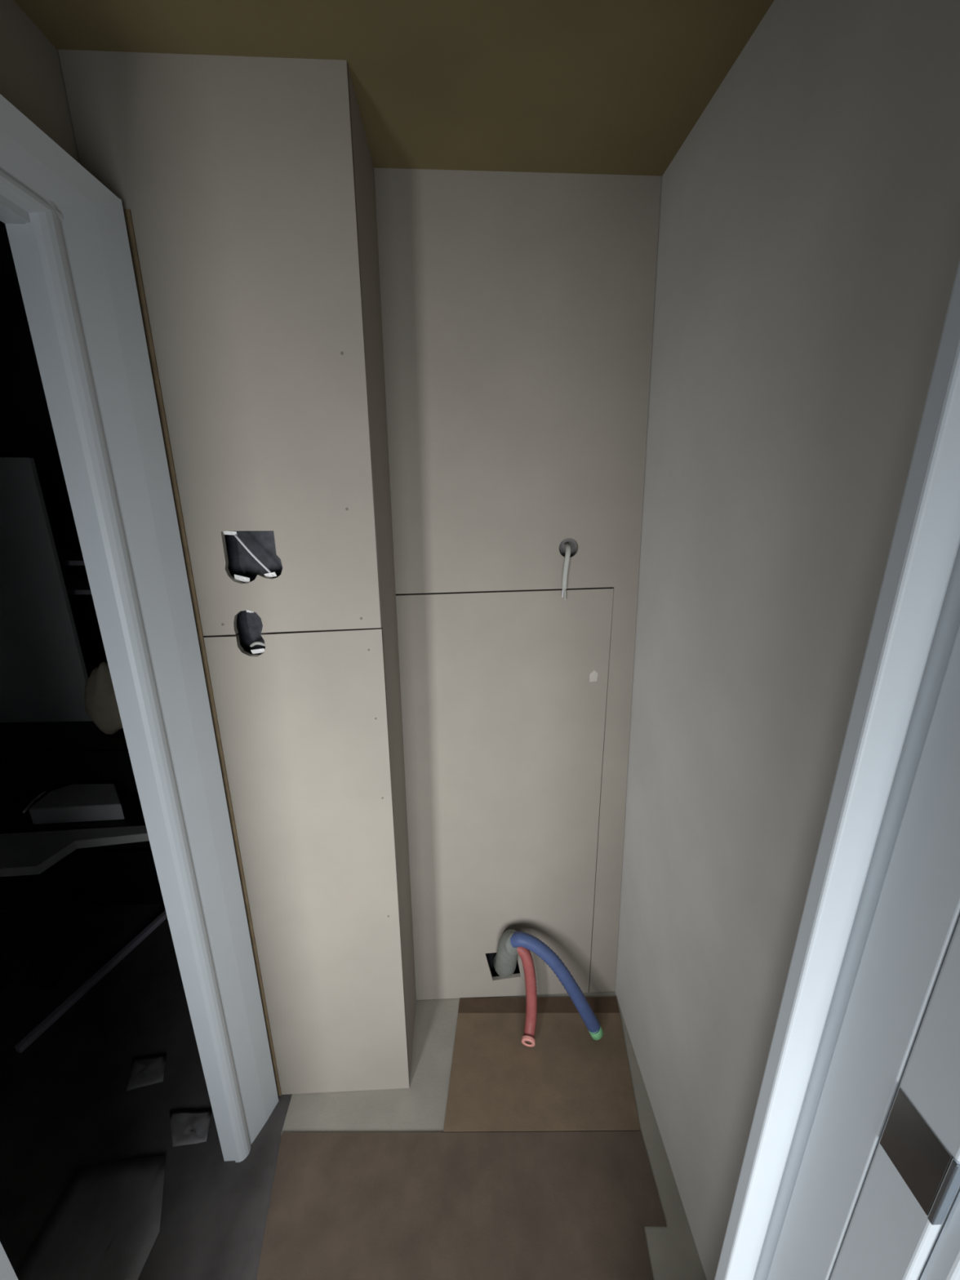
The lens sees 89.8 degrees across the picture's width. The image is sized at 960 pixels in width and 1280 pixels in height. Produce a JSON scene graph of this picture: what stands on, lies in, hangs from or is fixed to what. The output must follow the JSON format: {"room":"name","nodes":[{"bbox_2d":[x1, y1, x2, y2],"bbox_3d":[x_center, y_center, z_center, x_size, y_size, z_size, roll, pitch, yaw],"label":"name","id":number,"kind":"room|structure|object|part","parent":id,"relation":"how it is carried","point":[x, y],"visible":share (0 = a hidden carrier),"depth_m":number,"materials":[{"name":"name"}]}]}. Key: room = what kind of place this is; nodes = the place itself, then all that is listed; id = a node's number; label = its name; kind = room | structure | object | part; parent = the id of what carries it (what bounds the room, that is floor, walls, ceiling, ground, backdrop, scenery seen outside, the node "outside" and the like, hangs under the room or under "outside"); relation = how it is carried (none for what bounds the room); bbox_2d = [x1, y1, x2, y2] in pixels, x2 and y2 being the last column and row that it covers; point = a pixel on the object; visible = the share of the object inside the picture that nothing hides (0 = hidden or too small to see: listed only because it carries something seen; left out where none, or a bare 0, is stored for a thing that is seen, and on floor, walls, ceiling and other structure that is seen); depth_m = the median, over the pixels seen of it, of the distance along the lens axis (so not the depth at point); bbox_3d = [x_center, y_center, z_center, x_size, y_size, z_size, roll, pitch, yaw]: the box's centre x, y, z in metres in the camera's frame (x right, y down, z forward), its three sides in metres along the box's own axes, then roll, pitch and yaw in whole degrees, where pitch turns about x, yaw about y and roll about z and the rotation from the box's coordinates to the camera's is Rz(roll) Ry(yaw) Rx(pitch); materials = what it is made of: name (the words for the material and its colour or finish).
{"room":"building under construction","nodes":[
{"label":"building under construction","id":0,"kind":"room"},
{"bbox_2d":[0,221,27,319],"bbox_3d":[-1.648,-1.209,1.166,2.034,0.050,2.433,-1,17,-2],"label":"ceiling","id":1,"kind":"structure","parent":0,"point":[11,303],"depth_m":1.91,"materials":[{"name":"black"}]},
{"bbox_2d":[0,319,62,466],"bbox_3d":[-1.710,-0.365,2.659,2.015,2.420,0.050,-1,17,-2],"label":"wall","id":2,"kind":"structure","parent":0,"point":[26,428],"depth_m":2.37,"materials":[{"name":"black"}]},
{"bbox_2d":[0,0,216,635],"bbox_3d":[-0.635,0.252,0.877,0.031,2.255,0.958,-1,17,-2],"label":"wall","id":3,"kind":"structure","parent":0,"point":[32,81],"depth_m":0.67,"materials":[{"name":"beige paint"}]},
{"bbox_2d":[0,93,278,1279],"bbox_3d":[-0.596,0.384,0.764,0.093,2.068,0.603,-1,17,-2],"label":"door frame","id":4,"kind":"structure","parent":3,"relation":"in","point":[67,233],"depth_m":0.84,"materials":[{"name":"white paint"}]},
{"bbox_3d":[-0.581,-0.569,0.479,0.063,0.078,0.600,-1,17,-2],"label":"head architrave","id":5,"kind":"part","parent":4,"relation":"part of","materials":[{"name":"white paint"}]},
{"bbox_2d":[57,48,416,1096],"bbox_3d":[-0.419,0.167,1.162,0.424,2.254,0.253,-1,17,-2],"label":"wall","id":6,"kind":"structure","parent":0,"point":[245,185],"depth_m":0.91,"materials":[{"name":"beige paint"}]},
{"bbox_2d":[222,530,282,582],"bbox_3d":[-0.445,-0.168,0.958,0.135,0.125,0.046,-1,17,-2],"label":"box","id":7,"kind":"object","parent":6,"relation":"attached to","point":[251,553],"visible":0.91,"depth_m":0.98,"materials":[{"name":"plastic"}]},
{"bbox_2d":[233,609,278,654],"bbox_3d":[-0.470,-0.021,1.004,0.078,0.118,0.042,-1,17,-2],"label":"box","id":8,"kind":"object","parent":6,"relation":"attached to","point":[249,624],"visible":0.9,"depth_m":1.02,"materials":[{"name":"plastic"}]},
{"bbox_2d":[0,903,706,1279],"bbox_3d":[-0.987,1.353,1.272,3.300,0.080,3.750,-1,17,-2],"label":"floor","id":9,"kind":"structure","parent":0,"point":[66,1104],"depth_m":1.34,"materials":[{"name":"concrete"}]},
{"bbox_2d":[35,466,107,678],"bbox_3d":[-1.647,0.090,2.307,0.700,1.750,0.310,-1,17,-2],"label":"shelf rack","id":10,"kind":"object","parent":9,"relation":"on","point":[51,479],"visible":0.15,"depth_m":2.27,"materials":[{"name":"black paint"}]},
{"bbox_3d":[-1.647,-0.365,2.164,0.658,0.020,0.295,-1,17,-2],"label":"shelf","id":11,"kind":"part","parent":10,"relation":"part of","materials":[{"name":"black"}]},
{"bbox_3d":[-1.647,-0.246,2.199,0.658,0.020,0.295,-1,17,-2],"label":"shelf","id":12,"kind":"part","parent":10,"relation":"part of","materials":[{"name":"black"}]},
{"bbox_2d":[0,791,149,991],"bbox_3d":[-1.451,0.897,1.700,0.720,0.550,0.401,-1,17,-2],"label":"side table","id":13,"kind":"object","parent":9,"relation":"on","point":[27,848],"visible":0.57,"depth_m":1.60,"materials":[{"name":"black paint"}]},
{"bbox_3d":[-1.656,0.947,1.585,0.040,0.520,0.040,-1,17,-2],"label":"leg","id":14,"kind":"part","parent":13,"relation":"part of","materials":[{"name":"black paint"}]},
{"bbox_3d":[-1.486,0.944,1.593,0.040,0.520,0.040,-1,17,-2],"label":"leg","id":15,"kind":"part","parent":13,"relation":"part of","materials":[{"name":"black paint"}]},
{"bbox_3d":[-1.669,0.862,1.868,0.040,0.520,0.040,-1,17,-2],"label":"leg","id":16,"kind":"part","parent":13,"relation":"part of","materials":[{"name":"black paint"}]},
{"bbox_2d":[22,783,124,824],"bbox_3d":[-1.390,0.572,1.703,0.315,0.073,0.154,-1,17,-2],"label":"case","id":17,"kind":"object","parent":13,"relation":"on","point":[75,802],"visible":1,"depth_m":1.65,"materials":[{"name":"metal"}]},
{"bbox_2d":[0,720,164,909],"bbox_3d":[-1.700,0.713,1.979,1.150,0.742,0.250,-1,17,-2],"label":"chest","id":18,"kind":"object","parent":9,"relation":"on","point":[36,757],"visible":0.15,"depth_m":1.86,"materials":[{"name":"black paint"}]},
{"bbox_3d":[-1.980,0.512,1.783,0.560,0.200,0.014,-1,17,-2],"label":"drawer","id":19,"kind":"part","parent":18,"relation":"part of","materials":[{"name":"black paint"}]},
{"bbox_3d":[-1.980,0.934,1.908,0.560,0.200,0.014,-1,17,-2],"label":"drawer","id":20,"kind":"part","parent":18,"relation":"part of","materials":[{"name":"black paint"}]},
{"bbox_2d":[0,457,92,723],"bbox_3d":[-1.923,-0.154,1.810,0.712,1.016,0.022,-1,17,-2],"label":"board","id":21,"kind":"object","parent":18,"relation":"on","point":[44,677],"visible":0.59,"depth_m":1.83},
{"bbox_3d":[-1.411,0.505,1.806,0.560,0.200,0.014,-1,17,-2],"label":"drawer","id":22,"kind":"part","parent":18,"relation":"part of","materials":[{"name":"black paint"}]},
{"bbox_2d":[84,662,123,734],"bbox_3d":[-1.405,0.221,1.825,0.152,0.295,0.160,-1,17,-2],"label":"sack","id":23,"kind":"object","parent":18,"relation":"on","point":[101,706],"visible":0.64,"depth_m":1.77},
{"bbox_3d":[-1.411,0.927,1.932,0.560,0.200,0.014,-1,17,-2],"label":"drawer","id":24,"kind":"part","parent":18,"relation":"part of","materials":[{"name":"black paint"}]},
{"bbox_3d":[-1.411,0.716,1.869,0.560,0.200,0.014,-1,17,-2],"label":"drawer","id":25,"kind":"part","parent":18,"relation":"part of","materials":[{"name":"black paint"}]},
{"bbox_2d":[15,1155,165,1279],"bbox_3d":[-0.870,1.364,1.065,0.276,0.009,0.337,-1,17,-2],"label":"sheet","id":26,"kind":"object","parent":9,"relation":"on","point":[104,1224],"visible":1,"depth_m":1.11,"materials":[{"name":"grey"}]},
{"bbox_2d":[14,910,167,1053],"bbox_3d":[-1.331,1.171,1.702,0.022,0.022,0.527,5,17,15],"label":"trim strip","id":27,"kind":"object","parent":9,"relation":"on","point":[88,984],"visible":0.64,"depth_m":1.64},
{"bbox_2d":[126,1055,166,1090],"bbox_3d":[-0.976,1.260,1.413,0.110,0.009,0.088,-4,17,-13],"label":"sheet","id":28,"kind":"object","parent":9,"relation":"on","point":[145,1071],"visible":1,"depth_m":1.41,"materials":[{"name":"grey"}]},
{"bbox_2d":[169,1110,211,1146],"bbox_3d":[-0.782,1.299,1.283,0.133,0.009,0.076,-1,17,-2],"label":"sheet","id":29,"kind":"object","parent":9,"relation":"on","point":[188,1127],"visible":1,"depth_m":1.28,"materials":[{"name":"grey"}]},
{"bbox_2d":[256,1130,666,1279],"bbox_3d":[-0.031,1.423,0.889,0.952,0.003,0.852,-1,17,-2],"label":"cardboard sheet","id":30,"kind":"object","parent":9,"relation":"on","point":[521,1205],"visible":1,"depth_m":1.14,"materials":[{"name":"brown cardboard"}]},
{"bbox_2d":[443,996,639,1132],"bbox_3d":[0.181,1.256,1.450,0.571,0.004,0.372,-1,17,-2],"label":"cardboard sheet","id":31,"kind":"object","parent":9,"relation":"on","point":[570,1080],"visible":1,"depth_m":1.41,"materials":[{"name":"brown cardboard"}]},
{"bbox_2d":[517,946,537,1047],"bbox_3d":[0.142,1.086,1.480,0.071,0.290,0.132,-1,17,-2],"label":"conduit","id":32,"kind":"object","parent":31,"relation":"on","point":[528,1037],"visible":0.89,"depth_m":1.47,"materials":[{"name":"red plastic"}]},
{"bbox_2d":[510,931,603,1039],"bbox_3d":[0.237,1.060,1.483,0.298,0.330,0.046,5,17,15],"label":"conduit","id":33,"kind":"object","parent":31,"relation":"on","point":[519,939],"visible":1,"depth_m":1.46,"materials":[{"name":"blue plastic"}]},
{"bbox_2d":[13,0,773,177],"bbox_3d":[-0.071,-0.866,0.593,1.310,0.050,1.004,-1,17,-2],"label":"ceiling","id":34,"kind":"structure","parent":0,"point":[575,86],"depth_m":0.72,"materials":[{"name":"beige paint"}]},
{"bbox_2d":[232,168,661,999],"bbox_3d":[-0.095,0.112,1.350,1.320,2.255,0.111,-1,17,-2],"label":"wall","id":35,"kind":"structure","parent":0,"point":[517,308],"depth_m":1.20,"materials":[{"name":"beige paint"}]},
{"bbox_2d":[493,928,518,977],"bbox_3d":[0.090,1.018,1.560,0.077,0.276,0.153,-3,17,-9],"label":"pipe sleeve","id":36,"kind":"object","parent":35,"relation":"attached to","point":[504,961],"visible":0.9,"depth_m":1.51,"materials":[{"name":"white plastic"}]},
{"bbox_2d":[561,542,570,600],"bbox_3d":[0.218,-0.177,1.237,0.018,0.141,0.071,1,17,3],"label":"cable","id":37,"kind":"object","parent":35,"relation":"hanging from","point":[567,545],"visible":0.99,"depth_m":1.21,"materials":[{"name":"plastic"}]},
{"bbox_2d":[614,0,959,1279],"bbox_3d":[0.490,0.238,0.924,0.190,2.255,0.958,-1,17,-2],"label":"wall","id":38,"kind":"structure","parent":0,"point":[808,247],"depth_m":0.72,"materials":[{"name":"grey paint"}]},
{"bbox_3d":[-0.860,0.331,0.325,3.500,2.420,0.124,-1,17,-2],"label":"wall","id":39,"kind":"structure","parent":0,"visible":0},
{"bbox_2d":[714,258,959,1279],"bbox_3d":[-0.148,0.493,0.395,1.075,2.070,0.144,-1,17,-2],"label":"door","id":40,"kind":"structure","parent":39,"relation":"in","point":[869,1010],"depth_m":0.36,"materials":[{"name":"white paint"}]},
{"bbox_2d":[880,1088,959,1225],"bbox_3d":[0.310,0.362,0.339,0.008,0.063,0.043,-1,17,-2],"label":"strike plate","id":41,"kind":"object","parent":40,"relation":"attached to","point":[931,1174],"visible":1,"depth_m":0.34,"materials":[{"name":"metal"}]},
{"bbox_3d":[0.354,0.505,0.354,0.076,2.070,0.015,-1,17,-2],"label":"architrave","id":42,"kind":"part","parent":40,"relation":"part of","materials":[{"name":"white paint"}]}
]}

